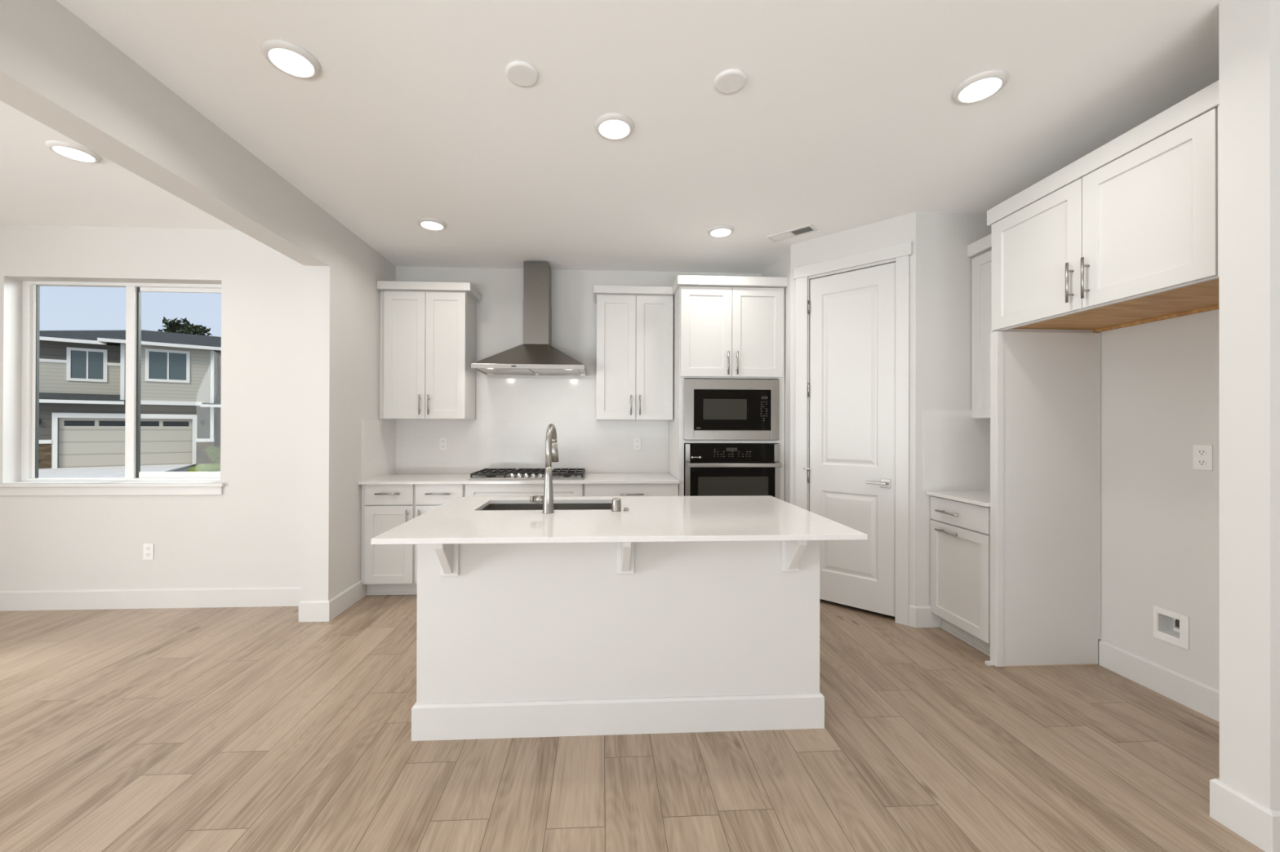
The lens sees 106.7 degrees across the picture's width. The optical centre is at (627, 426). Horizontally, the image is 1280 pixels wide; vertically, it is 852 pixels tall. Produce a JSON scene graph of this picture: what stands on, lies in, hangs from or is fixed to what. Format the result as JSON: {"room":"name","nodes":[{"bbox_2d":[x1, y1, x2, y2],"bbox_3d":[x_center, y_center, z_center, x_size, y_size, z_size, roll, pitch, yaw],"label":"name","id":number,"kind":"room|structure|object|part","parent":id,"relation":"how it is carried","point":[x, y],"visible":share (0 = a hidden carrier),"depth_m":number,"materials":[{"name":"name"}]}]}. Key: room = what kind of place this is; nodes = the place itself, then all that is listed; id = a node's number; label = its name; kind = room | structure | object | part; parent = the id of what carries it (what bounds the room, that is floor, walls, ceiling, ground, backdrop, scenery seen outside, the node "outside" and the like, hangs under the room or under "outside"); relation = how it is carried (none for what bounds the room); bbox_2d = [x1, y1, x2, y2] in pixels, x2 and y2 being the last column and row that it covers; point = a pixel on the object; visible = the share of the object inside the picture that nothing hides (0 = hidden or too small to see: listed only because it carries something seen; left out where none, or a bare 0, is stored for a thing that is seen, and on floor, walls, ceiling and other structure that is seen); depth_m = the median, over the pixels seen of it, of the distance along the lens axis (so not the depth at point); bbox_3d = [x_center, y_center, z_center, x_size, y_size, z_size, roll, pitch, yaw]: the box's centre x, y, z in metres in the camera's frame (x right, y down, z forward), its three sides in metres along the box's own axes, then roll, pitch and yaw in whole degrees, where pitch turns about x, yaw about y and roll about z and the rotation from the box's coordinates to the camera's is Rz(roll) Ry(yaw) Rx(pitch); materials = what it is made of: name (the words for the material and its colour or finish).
{"room":"kitchen","nodes":[
{"label":"kitchen","id":0,"kind":"room"},
{"bbox_2d":[0,224,303,591],"bbox_3d":[-4.022,-0.069,3.558,3.543,2.802,0.158,0,0,-3],"label":"wall","id":1,"kind":"structure","parent":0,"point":[250,535],"depth_m":3.52,"materials":[{"name":"white paint"}]},
{"bbox_2d":[0,280,225,496],"bbox_3d":[-3.790,-0.295,3.555,1.605,1.594,0.190,0,0,-3],"label":"window","id":2,"kind":"structure","parent":1,"relation":"attached to","point":[135,482],"depth_m":3.58,"materials":[{"name":"white plastic"}]},
{"bbox_3d":[-4.119,-0.340,3.609,0.742,1.459,0.035,0,0,-3],"label":"fixed sash","id":3,"kind":"part","parent":2,"relation":"part of","materials":[{"name":"clear glass"}]},
{"bbox_3d":[-3.791,0.426,3.531,1.605,0.027,0.145,0,0,-3],"label":"sill","id":4,"kind":"part","parent":2,"relation":"part of","materials":[{"name":"white paint"}]},
{"bbox_3d":[-3.405,-0.337,3.661,0.654,1.459,0.018,0,0,-3],"label":"sliding sash","id":5,"kind":"part","parent":2,"relation":"part of","materials":[{"name":"clear glass"}]},
{"bbox_2d":[142,543,154,559],"bbox_3d":[-3.525,0.918,3.499,0.072,0.118,0.009,0,0,-3],"label":"wall outlet","id":6,"kind":"object","parent":1,"relation":"attached to","point":[148,548],"visible":1,"depth_m":3.50,"materials":[{"name":"white plastic"}]},
{"bbox_2d":[0,586,302,611],"bbox_3d":[-4.022,1.262,3.468,3.543,0.140,0.015,0,0,-3],"label":"baseboard","id":7,"kind":"structure","parent":1,"relation":"attached to","point":[151,598],"depth_m":3.49,"materials":[{"name":"white paint"}]},
{"bbox_2d":[0,0,395,600],"bbox_3d":[-2.005,-0.071,0.613,0.174,2.802,7.435,0,0,-3],"label":"wall","id":8,"kind":"structure","parent":0,"point":[56,70],"depth_m":2.63,"materials":[{"name":"white paint"}]},
{"bbox_2d":[298,580,367,622],"bbox_3d":[-2.163,1.268,3.523,0.204,0.140,0.528,0,0,-3],"label":"baseboard","id":9,"kind":"structure","parent":8,"relation":"attached to","point":[308,611],"depth_m":3.29,"materials":[{"name":"white paint"}]},
{"bbox_2d":[395,266,760,474],"bbox_3d":[0.233,-0.053,4.514,5.057,2.802,0.120,0,0,-3],"label":"wall","id":10,"kind":"structure","parent":0,"point":[500,311],"depth_m":4.41,"materials":[{"name":"white paint"}]},
{"bbox_2d":[376,280,480,420],"bbox_3d":[-1.718,-0.639,4.155,0.767,1.151,0.369,0,0,-3],"label":"upper cabinet","id":11,"kind":"object","parent":10,"relation":"attached to","point":[428,329],"visible":1,"depth_m":4.01,"materials":[{"name":"white paint"}]},
{"bbox_3d":[-1.877,-0.603,4.008,0.339,1.069,0.020,0,0,-3],"label":"door","id":12,"kind":"part","parent":11,"relation":"part of","materials":[{"name":"white paint"}]},
{"bbox_3d":[-1.744,-0.185,3.986,0.012,0.166,0.037,0,0,-3],"label":"handle","id":13,"kind":"part","parent":11,"relation":"part of","materials":[{"name":"silver metal"}]},
{"bbox_3d":[-1.671,-0.185,3.990,0.012,0.166,0.037,0,0,-3],"label":"handle","id":14,"kind":"part","parent":11,"relation":"part of","materials":[{"name":"silver metal"}]},
{"bbox_3d":[-1.716,-1.182,4.161,0.767,0.066,0.361,0,0,-3],"label":"crown","id":15,"kind":"part","parent":11,"relation":"part of","materials":[{"name":"white paint"}]},
{"bbox_3d":[-1.540,-0.602,4.026,0.328,1.069,0.020,0,0,-3],"label":"door","id":16,"kind":"part","parent":11,"relation":"part of","materials":[{"name":"white paint"}]},
{"bbox_2d":[361,377,668,480],"bbox_3d":[-0.849,-0.009,4.093,2.500,0.876,0.604,0,0,-3],"label":"tile backsplash","id":17,"kind":"structure","parent":10,"relation":"attached to","point":[513,416],"depth_m":4.38,"materials":[{"name":"white tile"}]},
{"bbox_2d":[439,437,447,450],"bbox_3d":[-1.680,0.157,4.337,0.072,0.118,0.009,0,0,-3],"label":"wall outlet","id":18,"kind":"object","parent":17,"relation":"attached to","point":[442,441],"visible":1,"depth_m":4.33,"materials":[{"name":"white plastic"}]},
{"bbox_2d":[633,437,641,450],"bbox_3d":[0.091,0.160,4.431,0.072,0.118,0.009,0,0,-3],"label":"wall outlet","id":19,"kind":"object","parent":17,"relation":"attached to","point":[637,441],"visible":1,"depth_m":4.43,"materials":[{"name":"white plastic"}]},
{"bbox_2d":[471,261,586,375],"bbox_3d":[-0.826,-0.958,4.141,0.919,0.968,0.494,0,0,-3],"label":"range hood","id":20,"kind":"object","parent":10,"relation":"attached to","point":[536,356],"visible":1,"depth_m":4.15,"materials":[{"name":"metal"}]},
{"bbox_3d":[-0.827,-0.486,4.140,0.895,0.016,0.469,0,0,-3],"label":"filter panel","id":21,"kind":"part","parent":20,"relation":"part of","materials":[{"name":"metal"}]},
{"bbox_2d":[593,284,674,420],"bbox_3d":[0.046,-0.633,4.249,0.692,1.149,0.369,0,0,-3],"label":"upper cabinet","id":22,"kind":"object","parent":10,"relation":"attached to","point":[635,323],"visible":1,"depth_m":4.10,"materials":[{"name":"white paint"}]},
{"bbox_3d":[-0.098,-0.598,4.102,0.336,1.069,0.020,0,0,-3],"label":"door","id":23,"kind":"part","parent":22,"relation":"part of","materials":[{"name":"white paint"}]},
{"bbox_3d":[0.030,-0.185,4.080,0.012,0.170,0.037,0,0,-3],"label":"handle","id":24,"kind":"part","parent":22,"relation":"part of","materials":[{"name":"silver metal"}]},
{"bbox_3d":[0.048,-1.175,4.254,0.692,0.064,0.361,0,0,-3],"label":"crown","id":25,"kind":"part","parent":22,"relation":"part of","materials":[{"name":"white paint"}]},
{"bbox_3d":[0.106,-0.184,4.084,0.012,0.170,0.037,0,0,-3],"label":"handle","id":26,"kind":"part","parent":22,"relation":"part of","materials":[{"name":"silver metal"}]},
{"bbox_3d":[0.233,-0.597,4.120,0.320,1.069,0.020,0,0,-3],"label":"door","id":27,"kind":"part","parent":22,"relation":"part of","materials":[{"name":"white paint"}]},
{"bbox_2d":[0,0,1222,273],"bbox_3d":[-0.635,-1.512,0.747,10.300,0.113,7.850,0,0,-3],"label":"ceiling","id":28,"kind":"structure","parent":0,"point":[846,116],"depth_m":2.21,"materials":[{"name":"white paint"}]},
{"bbox_2d":[44,139,102,163],"bbox_3d":[-2.950,-1.460,2.536,0.196,0.019,0.196,0,0,-3],"label":"recessed light","id":29,"kind":"object","parent":28,"relation":"in","point":[69,150],"visible":1,"depth_m":2.52,"materials":[{"name":"white plastic"}]},
{"bbox_2d":[260,38,320,79],"bbox_3d":[-1.338,-1.457,1.896,0.196,0.019,0.196,0,0,-3],"label":"recessed light","id":30,"kind":"object","parent":28,"relation":"in","point":[290,58],"visible":1,"depth_m":1.88,"materials":[{"name":"white plastic"}]},
{"bbox_2d":[417,217,446,231],"bbox_3d":[-1.407,-1.453,3.422,0.196,0.019,0.196,0,0,-3],"label":"recessed light","id":31,"kind":"object","parent":28,"relation":"in","point":[430,224],"visible":1,"depth_m":3.39,"materials":[{"name":"white plastic"}]},
{"bbox_2d":[594,112,634,140],"bbox_3d":[-0.065,-1.452,2.312,0.196,0.019,0.196,0,0,-3],"label":"recessed light","id":32,"kind":"object","parent":28,"relation":"in","point":[611,126],"visible":1,"depth_m":2.29,"materials":[{"name":"white plastic"}]},
{"bbox_2d":[706,225,733,237],"bbox_3d":[0.690,-1.446,3.528,0.196,0.019,0.196,0,0,-3],"label":"recessed light","id":33,"kind":"object","parent":28,"relation":"in","point":[717,231],"visible":1,"depth_m":3.50,"materials":[{"name":"white plastic"}]},
{"bbox_2d":[766,223,817,242],"bbox_3d":[1.234,-1.450,3.572,0.340,0.008,0.132,0,0,42],"label":"ceiling vent","id":34,"kind":"object","parent":28,"relation":"in","point":[808,228],"visible":1,"depth_m":3.56,"materials":[{"name":"white"}]},
{"bbox_2d":[951,69,1008,103],"bbox_3d":[1.507,-1.448,2.037,0.196,0.019,0.196,0,0,-3],"label":"recessed light","id":35,"kind":"object","parent":28,"relation":"in","point":[981,86],"visible":1,"depth_m":2.02,"materials":[{"name":"white plastic"}]},
{"bbox_2d":[0,594,1264,851],"bbox_3d":[-0.621,1.395,0.714,10.638,0.120,7.900,0,0,-3],"label":"floor","id":36,"kind":"structure","parent":0,"point":[263,729],"depth_m":1.92,"materials":[{"name":"brown wood"}]},
{"bbox_2d":[360,484,417,595],"bbox_3d":[-1.892,0.895,4.004,0.410,0.890,0.663,0,0,-3],"label":"base cabinet","id":37,"kind":"object","parent":36,"relation":"on","point":[385,569],"visible":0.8,"depth_m":3.72,"materials":[{"name":"white paint"}]},
{"bbox_3d":[-1.863,0.521,3.693,0.188,0.012,0.037,0,0,-3],"label":"handle","id":38,"kind":"part","parent":37,"relation":"part of","materials":[{"name":"silver metal"}]},
{"bbox_3d":[-1.864,0.922,3.719,0.366,0.608,0.020,0,0,-3],"label":"door","id":39,"kind":"part","parent":37,"relation":"part of","materials":[{"name":"white paint"}]},
{"bbox_3d":[-1.863,0.529,3.720,0.366,0.158,0.020,0,0,-3],"label":"drawer","id":40,"kind":"part","parent":37,"relation":"part of","materials":[{"name":"white paint"}]},
{"bbox_3d":[-1.717,0.729,3.700,0.012,0.166,0.037,0,0,-3],"label":"handle","id":41,"kind":"part","parent":37,"relation":"part of","materials":[{"name":"silver metal"}]},
{"bbox_2d":[414,484,464,583],"bbox_3d":[-1.496,0.896,4.025,0.382,0.890,0.663,0,0,-3],"label":"base cabinet","id":42,"kind":"object","parent":36,"relation":"on","point":[428,497],"visible":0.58,"depth_m":3.73,"materials":[{"name":"white paint"}]},
{"bbox_3d":[-1.481,0.924,3.739,0.364,0.608,0.020,0,0,-3],"label":"door","id":43,"kind":"part","parent":42,"relation":"part of","materials":[{"name":"white paint"}]},
{"bbox_3d":[-1.479,0.523,3.713,0.190,0.012,0.037,0,0,-3],"label":"handle","id":44,"kind":"part","parent":42,"relation":"part of","materials":[{"name":"silver metal"}]},
{"bbox_3d":[-1.480,0.531,3.741,0.364,0.158,0.020,0,0,-3],"label":"drawer","id":45,"kind":"part","parent":42,"relation":"part of","materials":[{"name":"white paint"}]},
{"bbox_2d":[464,484,583,497],"bbox_3d":[-0.836,0.898,4.059,0.936,0.890,0.663,0,0,-3],"label":"base cabinet","id":46,"kind":"object","parent":36,"relation":"on","point":[470,490],"visible":0.12,"depth_m":3.77,"materials":[{"name":"white paint"}]},
{"bbox_2d":[411,540,824,741],"bbox_3d":[-0.039,0.895,2.414,1.798,0.892,0.980,0,0,-3],"label":"kitchen island","id":47,"kind":"object","parent":36,"relation":"on","point":[527,640],"visible":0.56,"depth_m":2.08,"materials":[{"name":"white paint"}]},
{"bbox_3d":[-0.043,1.267,2.476,1.798,0.149,0.813,0,0,-3],"label":"baseboard","id":48,"kind":"part","parent":47,"relation":"part of","materials":[{"name":"white paint"}]},
{"bbox_2d":[371,495,867,544],"bbox_3d":[-0.035,0.438,2.385,1.926,0.022,1.086,0,0,-3],"label":"island countertop","id":49,"kind":"structure","parent":47,"relation":"on","point":[460,520],"depth_m":2.10,"materials":[{"name":"stone"}]},
{"bbox_2d":[529,423,559,514],"bbox_3d":[-0.429,0.205,2.464,0.124,0.441,0.274,0,0,-3],"label":"faucet","id":50,"kind":"object","parent":49,"relation":"on","point":[551,444],"visible":1,"depth_m":2.35,"materials":[{"name":"silver metal"}]},
{"bbox_3d":[-0.447,0.362,2.372,0.073,0.037,0.037,0,0,6],"label":"lever handle","id":51,"kind":"part","parent":50,"relation":"part of","materials":[{"name":"silver metal"}]},
{"bbox_2d":[481,503,611,510],"bbox_3d":[-0.428,0.559,2.607,0.777,0.220,0.397,0,0,-3],"label":"undermount sink","id":52,"kind":"object","parent":49,"relation":"in","point":[491,506],"visible":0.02,"depth_m":2.79,"materials":[{"name":"metal"}]},
{"bbox_2d":[611,497,621,511],"bbox_3d":[-0.057,0.395,2.417,0.050,0.065,0.050,0,0,-3],"label":"air gap cap","id":53,"kind":"object","parent":49,"relation":"on","point":[615,502],"visible":1,"depth_m":2.40,"materials":[{"name":"silver metal"}]},
{"bbox_2d":[583,484,678,496],"bbox_3d":[0.014,0.901,4.105,0.762,0.890,0.663,0,0,-3],"label":"base cabinet","id":54,"kind":"object","parent":36,"relation":"on","point":[589,490],"visible":0.2,"depth_m":3.81,"materials":[{"name":"white paint"}]},
{"bbox_2d":[358,473,679,484],"bbox_3d":[-0.850,0.440,4.059,2.496,0.022,0.644,0,0,-3],"label":"countertop","id":55,"kind":"structure","parent":54,"relation":"on","point":[401,478],"depth_m":3.82,"materials":[{"name":"stone"}]},
{"bbox_2d":[468,468,586,479],"bbox_3d":[-0.830,0.404,4.101,0.928,0.051,0.510,0,0,-3],"label":"gas cooktop","id":56,"kind":"object","parent":55,"relation":"in","point":[486,473],"visible":0.89,"depth_m":3.95,"materials":[{"name":"metal"}]},
{"bbox_3d":[0.034,0.537,3.793,0.186,0.012,0.037,0,0,-3],"label":"handle","id":57,"kind":"part","parent":54,"relation":"part of","materials":[{"name":"silver metal"}]},
{"bbox_2d":[668,275,787,501],"bbox_3d":[0.827,0.069,4.150,0.898,2.560,0.663,0,0,-3],"label":"tall cabinet","id":58,"kind":"object","parent":36,"relation":"on","point":[726,327],"visible":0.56,"depth_m":3.86,"materials":[{"name":"white paint"}]},
{"bbox_3d":[0.637,-0.770,3.856,0.417,0.728,0.020,0,0,-3],"label":"door","id":59,"kind":"part","parent":58,"relation":"part of","materials":[{"name":"white paint"}]},
{"bbox_3d":[0.812,-0.516,3.837,0.012,0.188,0.037,0,0,-3],"label":"handle","id":60,"kind":"part","parent":58,"relation":"part of","materials":[{"name":"silver metal"}]},
{"bbox_3d":[0.831,-1.175,4.155,0.898,0.072,0.660,0,0,-3],"label":"crown","id":61,"kind":"part","parent":58,"relation":"part of","materials":[{"name":"white paint"}]},
{"bbox_2d":[684,378,779,439],"bbox_3d":[0.833,-0.138,4.074,0.778,0.492,0.452,0,0,-3],"label":"microwave","id":62,"kind":"object","parent":58,"relation":"in","point":[714,409],"visible":0.99,"depth_m":3.85,"materials":[{"name":"metal"}]},
{"bbox_3d":[0.849,-0.135,3.867,0.630,0.326,0.026,0,0,-3],"label":"door","id":63,"kind":"part","parent":62,"relation":"part of","materials":[{"name":"black glass"}]},
{"bbox_2d":[684,443,782,499],"bbox_3d":[0.840,0.506,4.085,0.774,0.730,0.588,0,0,-3],"label":"wall oven","id":64,"kind":"object","parent":58,"relation":"in","point":[710,469],"visible":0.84,"depth_m":3.84,"materials":[{"name":"grey"}]},
{"bbox_3d":[0.483,0.565,3.840,0.037,0.560,0.031,0,0,-3],"label":"door trim","id":65,"kind":"part","parent":64,"relation":"part of","materials":[{"name":"metal"}]},
{"bbox_3d":[0.848,0.211,3.862,0.691,0.138,0.028,0,0,-3],"label":"control panel","id":66,"kind":"part","parent":64,"relation":"part of","materials":[{"name":"black glass"}]},
{"bbox_3d":[0.849,0.566,3.859,0.696,0.560,0.031,0,0,-3],"label":"door","id":67,"kind":"part","parent":64,"relation":"part of","materials":[{"name":"black glass"}]},
{"bbox_3d":[0.856,0.308,3.819,0.764,0.032,0.054,0,0,-3],"label":"handle","id":68,"kind":"part","parent":64,"relation":"part of","materials":[{"name":"metal"}]},
{"bbox_3d":[1.217,0.567,3.879,0.041,0.560,0.031,0,0,-3],"label":"door trim","id":69,"kind":"part","parent":64,"relation":"part of","materials":[{"name":"metal"}]},
{"bbox_3d":[0.886,-0.516,3.841,0.012,0.188,0.037,0,0,-3],"label":"handle","id":70,"kind":"part","parent":58,"relation":"part of","materials":[{"name":"silver metal"}]},
{"bbox_3d":[1.060,-0.769,3.879,0.422,0.728,0.020,0,0,-3],"label":"door","id":71,"kind":"part","parent":58,"relation":"part of","materials":[{"name":"white paint"}]},
{"bbox_2d":[929,496,990,657],"bbox_3d":[2.344,0.905,2.979,0.654,0.890,0.499,0,0,-3],"label":"base cabinet","id":72,"kind":"object","parent":36,"relation":"on","point":[960,581],"visible":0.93,"depth_m":2.94,"materials":[{"name":"white paint"}]},
{"bbox_3d":[2.033,0.671,3.025,0.037,0.012,0.190,0,0,-3],"label":"handle","id":73,"kind":"part","parent":72,"relation":"part of","materials":[{"name":"silver metal"}]},
{"bbox_3d":[2.034,0.547,3.018,0.037,0.012,0.194,0,0,-3],"label":"handle","id":74,"kind":"part","parent":72,"relation":"part of","materials":[{"name":"silver metal"}]},
{"bbox_2d":[926,491,990,506],"bbox_3d":[2.351,0.447,2.980,0.645,0.022,0.501,0,0,-3],"label":"countertop","id":75,"kind":"structure","parent":72,"relation":"on","point":[978,498],"depth_m":3.00,"materials":[{"name":"stone"}]},
{"bbox_3d":[2.064,0.543,2.970,0.020,0.151,0.482,0,0,-3],"label":"drawer","id":76,"kind":"part","parent":72,"relation":"part of","materials":[{"name":"white paint"}]},
{"bbox_2d":[984,331,1101,666],"bbox_3d":[2.362,0.407,2.703,0.652,1.885,0.048,0,0,-3],"label":"end panel","id":77,"kind":"object","parent":36,"relation":"on","point":[1046,387],"visible":1,"depth_m":2.69,"materials":[{"name":"white paint"}]},
{"bbox_2d":[760,212,991,606],"bbox_3d":[1.815,-0.051,3.716,1.884,2.802,0.579,0,0,42],"label":"wall","id":78,"kind":"structure","parent":0,"point":[940,266],"depth_m":3.23,"materials":[{"name":"white paint"}]},
{"bbox_2d":[793,240,911,626],"bbox_3d":[1.646,0.047,3.522,0.816,2.606,0.154,0,0,42],"label":"door","id":79,"kind":"structure","parent":78,"relation":"in","point":[852,326],"depth_m":3.46,"materials":[{"name":"white paint"}]},
{"bbox_3d":[1.649,0.088,3.509,0.597,2.460,0.036,0,0,42],"label":"panel","id":80,"kind":"part","parent":79,"relation":"part of","materials":[{"name":"white paint"}]},
{"bbox_3d":[1.741,0.396,3.339,0.128,0.016,0.012,0,0,42],"label":"lever","id":81,"kind":"part","parent":79,"relation":"part of","materials":[{"name":"silver metal"}]},
{"bbox_2d":[908,604,941,627],"bbox_3d":[2.008,1.280,3.217,0.208,0.140,0.040,0,0,-3],"label":"baseboard","id":82,"kind":"structure","parent":78,"relation":"attached to","point":[921,616],"depth_m":3.20,"materials":[{"name":"white paint"}]},
{"bbox_2d":[923,409,990,491],"bbox_3d":[2.343,0.161,2.981,0.665,0.551,0.501,0,0,-3],"label":"tile backsplash","id":83,"kind":"structure","parent":78,"relation":"attached to","point":[957,444],"depth_m":3.22,"materials":[{"name":"white tile"}]},
{"bbox_2d":[1097,309,1219,690],"bbox_3d":[2.728,-0.049,3.151,0.120,2.802,3.105,0,0,-3],"label":"wall","id":84,"kind":"structure","parent":0,"point":[1160,543],"depth_m":2.41,"materials":[{"name":"white paint"}]},
{"bbox_2d":[967,233,993,418],"bbox_3d":[2.494,-0.644,2.992,0.365,1.180,0.501,0,0,-3],"label":"upper cabinet","id":85,"kind":"object","parent":84,"relation":"attached to","point":[980,250],"visible":0.22,"depth_m":3.15,"materials":[{"name":"white paint"}]},
{"bbox_3d":[2.501,-1.193,2.994,0.355,0.082,0.501,0,0,-3],"label":"crown","id":86,"kind":"part","parent":85,"relation":"part of","materials":[{"name":"white paint"}]},
{"bbox_2d":[986,80,1218,333],"bbox_3d":[2.389,-0.891,2.204,0.657,0.702,1.092,0,0,-3],"label":"upper cabinet","id":87,"kind":"object","parent":84,"relation":"attached to","point":[1126,233],"visible":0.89,"depth_m":2.08,"materials":[{"name":"white paint"}]},
{"bbox_3d":[2.093,-0.849,2.454,0.020,0.605,0.509,0,0,-3],"label":"door","id":88,"kind":"part","parent":87,"relation":"part of","materials":[{"name":"white paint"}]},
{"bbox_3d":[2.076,-0.677,2.236,0.037,0.186,0.012,0,0,-3],"label":"handle","id":89,"kind":"part","parent":87,"relation":"part of","materials":[{"name":"silver metal"}]},
{"bbox_3d":[2.080,-0.677,2.164,0.037,0.186,0.012,0,0,-3],"label":"handle","id":90,"kind":"part","parent":87,"relation":"part of","materials":[{"name":"silver metal"}]},
{"bbox_3d":[2.405,-1.198,2.206,0.627,0.087,1.092,0,0,-3],"label":"crown","id":91,"kind":"part","parent":87,"relation":"part of","materials":[{"name":"white paint"}]},
{"bbox_3d":[2.119,-0.850,1.957,0.020,0.605,0.478,0,0,-3],"label":"door","id":92,"kind":"part","parent":87,"relation":"part of","materials":[{"name":"white paint"}]},
{"bbox_2d":[1098,640,1219,722],"bbox_3d":[2.707,1.279,2.191,0.015,0.140,1.017,0,0,-3],"label":"baseboard","id":93,"kind":"structure","parent":84,"relation":"attached to","point":[1203,699],"depth_m":2.40,"materials":[{"name":"white paint"}]},
{"bbox_2d":[1153,605,1189,650],"bbox_3d":[2.745,0.998,2.369,0.093,0.160,0.146,0,0,-3],"label":"outlet box","id":94,"kind":"object","parent":84,"relation":"attached to","point":[1171,627],"visible":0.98,"depth_m":2.38,"materials":[{"name":"white plastic"}]},
{"bbox_2d":[1192,444,1213,471],"bbox_3d":[2.711,0.145,2.244,0.009,0.118,0.072,0,0,-3],"label":"wall outlet","id":95,"kind":"object","parent":84,"relation":"attached to","point":[1202,455],"visible":1,"depth_m":2.24,"materials":[{"name":"white plastic"}]},
{"bbox_2d":[1197,448,1206,456],"bbox_3d":[2.709,0.121,2.244,0.002,0.033,0.033,0,0,-3],"label":"receptacle","id":96,"kind":"object","parent":95,"relation":"attached to","point":[1201,452],"depth_m":2.24,"materials":[{"name":"grey plastic"}]},
{"bbox_2d":[1197,459,1206,466],"bbox_3d":[2.709,0.169,2.244,0.002,0.033,0.033,0,0,-3],"label":"receptacle","id":97,"kind":"object","parent":95,"relation":"attached to","point":[1200,462],"depth_m":2.24,"materials":[{"name":"grey plastic"}]},
{"bbox_2d":[1218,0,1279,809],"bbox_3d":[3.175,-0.052,1.630,2.288,2.802,0.125,0,0,-3],"label":"wall","id":98,"kind":"structure","parent":0,"point":[1249,30],"depth_m":1.56,"materials":[{"name":"white paint"}]},
{"bbox_2d":[1209,778,1279,851],"bbox_3d":[3.163,1.281,1.625,2.303,0.136,0.155,0,0,-3],"label":"baseboard","id":99,"kind":"structure","parent":98,"relation":"attached to","point":[1259,824],"depth_m":1.55,"materials":[{"name":"white paint"}]},
{"label":"outside","id":100,"kind":"structure","parent":0,"visible":0},
{"bbox_2d":[78,462,220,471],"bbox_3d":[-32.981,2.393,55.349,120.000,0.400,105.955,0,0,-3],"label":"street","id":101,"kind":"structure","parent":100,"point":[185,468],"depth_m":23.66,"materials":[{"name":"grey asphalt"}]},
{"bbox_2d":[38,329,221,468],"bbox_3d":[-27.159,-1.840,29.271,14.400,7.770,10.080,0,0,-36],"label":"house","id":102,"kind":"structure","parent":101,"relation":"on","point":[82,373],"depth_m":24.99,"materials":[{"name":"beige wood"}]},
{"bbox_3d":[-28.141,-3.192,24.391,0.540,1.420,0.011,0,0,-36],"label":"pane","id":103,"kind":"part","parent":102,"relation":"part of","materials":[{"name":"clear glass"}]},
{"bbox_3d":[-27.656,-3.190,24.744,0.540,1.420,0.011,0,0,-36],"label":"pane","id":104,"kind":"part","parent":102,"relation":"part of","materials":[{"name":"clear glass"}]},
{"bbox_3d":[-25.951,0.796,24.794,4.890,2.460,0.060,0,0,-36],"label":"garage door","id":105,"kind":"part","parent":102,"relation":"part of","materials":[{"name":"beige metal"}]},
{"bbox_3d":[-24.987,-3.265,25.325,0.700,1.450,0.011,0,0,-36],"label":"pane","id":106,"kind":"part","parent":102,"relation":"part of","materials":[{"name":"clear glass"}]},
{"bbox_3d":[-24.372,-3.261,25.772,0.700,1.450,0.011,0,0,-36],"label":"pane","id":107,"kind":"part","parent":102,"relation":"part of","materials":[{"name":"clear glass"}]},
{"bbox_2d":[157,316,211,335],"bbox_3d":[-38.930,-3.680,41.997,7.160,11.671,7.823,0,0,-3],"label":"tree","id":108,"kind":"object","parent":101,"relation":"on","point":[172,326],"visible":0.11,"depth_m":41.31,"materials":[{"name":"green plant"}]},
{"bbox_3d":[-20.859,2.087,27.551,5.815,0.115,4.324,0,0,-3],"label":"planting bed","id":109,"kind":"object","parent":101,"relation":"on","visible":0},
{"bbox_2d":[204,444,220,463],"bbox_3d":[-22.573,1.518,26.192,1.544,1.042,1.011,0,0,42],"label":"shrub","id":110,"kind":"object","parent":109,"relation":"on","point":[215,453],"visible":0.81,"depth_m":25.93,"materials":[{"name":"green plant"}]},
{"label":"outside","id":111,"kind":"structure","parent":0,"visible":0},
{"bbox_2d":[38,463,195,478],"bbox_3d":[-24.038,2.061,17.429,10.750,0.089,14.100,0,0,-36],"label":"driveway","id":112,"kind":"structure","parent":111,"point":[110,471],"depth_m":21.73,"materials":[{"name":"concrete"}]},
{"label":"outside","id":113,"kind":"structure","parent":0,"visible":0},
{"bbox_2d":[186,463,220,471],"bbox_3d":[-19.269,2.071,25.535,6.000,0.145,4.000,0,0,-36],"label":"lawn","id":114,"kind":"structure","parent":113,"point":[202,467],"depth_m":22.89,"materials":[{"name":"green plant"}]}
]}

